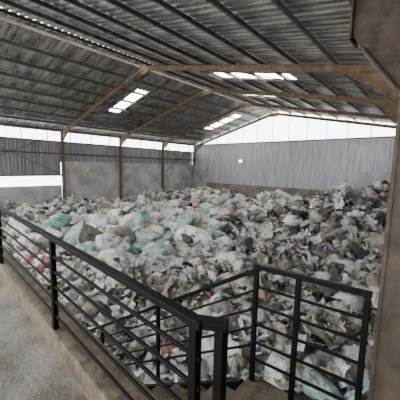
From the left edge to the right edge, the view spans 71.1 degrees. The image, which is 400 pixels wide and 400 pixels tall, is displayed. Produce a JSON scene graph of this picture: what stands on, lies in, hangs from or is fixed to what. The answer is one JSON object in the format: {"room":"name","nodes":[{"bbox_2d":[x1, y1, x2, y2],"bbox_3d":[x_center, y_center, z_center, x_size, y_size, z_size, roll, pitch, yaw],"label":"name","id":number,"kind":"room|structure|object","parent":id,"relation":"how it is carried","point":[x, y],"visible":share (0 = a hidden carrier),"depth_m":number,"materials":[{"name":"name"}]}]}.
{"room":"waste facility","nodes":[
{"label":"waste facility","id":0,"kind":"room"},
{"bbox_2d":[0,125,193,207],"bbox_3d":[-10.762,-2.222,24.475,0.290,7.330,30.525,7,9,40],"label":"wall","id":1,"kind":"structure","parent":0,"point":[91,170],"depth_m":25.21,"materials":[{"name":"concrete"}]},
{"bbox_2d":[0,0,393,143],"bbox_3d":[-0.507,-6.058,15.461,27.150,3.232,30.800,7,9,40],"label":"ceiling","id":2,"kind":"structure","parent":0,"point":[329,23],"depth_m":13.16,"materials":[{"name":"grey metal"}]},
{"bbox_2d":[145,375,298,399],"bbox_3d":[-1.249,2.826,3.346,5.277,2.878,1.080,7,9,40],"label":"stair","id":3,"kind":"structure","parent":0,"point":[236,388],"depth_m":2.38,"materials":[{"name":"concrete"}]},
{"bbox_2d":[193,117,394,199],"bbox_3d":[8.322,-3.681,27.975,24.050,10.258,0.360,7,9,40],"label":"wall","id":4,"kind":"structure","parent":0,"point":[292,167],"depth_m":27.34,"materials":[{"name":"metal"}]},
{"bbox_2d":[368,92,399,399],"bbox_3d":[1.283,0.721,1.800,0.220,7.400,0.200,7,9,40],"label":"steel column","id":5,"kind":"structure","parent":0,"point":[384,384],"depth_m":1.75,"materials":[{"name":"brown metal"}]},
{"bbox_2d":[348,0,399,95],"bbox_3d":[2.729,0.222,4.157,1.260,7.898,0.440,7,9,40],"label":"steel beam","id":6,"kind":"structure","parent":5,"relation":"on","point":[374,26],"depth_m":3.91,"materials":[{"name":"brown metal"}]},
{"bbox_3d":[-1.459,2.913,14.992,29.000,0.200,36.500,7,9,40],"label":"floor","id":7,"kind":"structure","parent":0,"visible":0},
{"bbox_2d":[0,245,159,399],"bbox_3d":[-2.703,2.792,1.499,9.508,3.180,4.723,7,9,40],"label":"concrete platform","id":8,"kind":"object","parent":7,"relation":"on","point":[38,361],"visible":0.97,"depth_m":2.24,"materials":[{"name":"concrete"}]},
{"bbox_2d":[0,206,228,399],"bbox_3d":[-2.305,0.645,3.437,6.693,1.002,0.112,8,9,44],"label":"steel railing","id":9,"kind":"object","parent":8,"relation":"on","point":[196,322],"visible":1,"depth_m":1.49,"materials":[{"name":"black metal"}]},
{"bbox_2d":[89,263,372,399],"bbox_3d":[-0.736,1.945,3.471,4.709,3.172,0.092,7,9,40],"label":"stair railing","id":10,"kind":"object","parent":8,"relation":"on","point":[367,295],"visible":0.73,"depth_m":2.14,"materials":[{"name":"black metal"}]},
{"bbox_2d":[1,180,389,399],"bbox_3d":[0.171,0.790,19.062,23.822,5.013,24.350,7,9,40],"label":"pile of plastic waste","id":11,"kind":"object","parent":7,"relation":"on","point":[175,243],"visible":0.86,"depth_m":9.85,"materials":[{"name":"plastic"}]},
{"bbox_2d":[60,64,398,198],"bbox_3d":[-2.355,-2.397,15.566,24.080,10.168,0.160,7,9,40],"label":"frame","id":12,"kind":"object","parent":7,"relation":"on","point":[366,74],"visible":0.89,"depth_m":10.94,"materials":[{"name":"brown metal"}]},
{"bbox_2d":[119,88,397,199],"bbox_3d":[1.260,-2.815,19.757,24.080,10.168,0.160,7,9,40],"label":"frame","id":13,"kind":"object","parent":7,"relation":"on","point":[386,104],"visible":0.9,"depth_m":17.03,"materials":[{"name":"brown metal"}]},
{"bbox_2d":[161,102,396,192],"bbox_3d":[4.842,-3.229,23.910,24.080,10.168,0.160,7,9,40],"label":"frame","id":14,"kind":"object","parent":7,"relation":"on","point":[379,116],"visible":0.89,"depth_m":22.65,"materials":[{"name":"brown metal"}]},
{"bbox_2d":[0,0,395,145],"bbox_3d":[-1.456,-6.131,16.074,23.724,3.070,30.500,7,9,40],"label":"roof purlins","id":15,"kind":"structure","parent":14,"relation":"attached to","point":[215,3],"depth_m":13.52,"materials":[{"name":"metal"}]},
{"bbox_2d":[3,0,386,143],"bbox_3d":[0.821,-6.379,18.760,23.855,3.019,17.860,7,9,40],"label":"rods","id":16,"kind":"object","parent":15,"relation":"attached to","point":[331,0],"visible":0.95,"depth_m":12.22,"materials":[{"name":"metal"}]},
{"bbox_2d":[73,72,394,144],"bbox_3d":[3.018,-5.993,21.400,23.273,1.948,16.378,7,9,40],"label":"cross","id":17,"kind":"object","parent":14,"relation":"attached to","point":[237,72],"visible":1,"depth_m":12.59,"materials":[{"name":"metal"}]},
{"bbox_2d":[193,112,395,172],"bbox_3d":[8.294,-3.628,27.911,24.080,10.168,0.160,7,9,40],"label":"frame","id":18,"kind":"object","parent":7,"relation":"on","point":[274,114],"visible":0.86,"depth_m":27.25,"materials":[{"name":"metal"}]}
]}

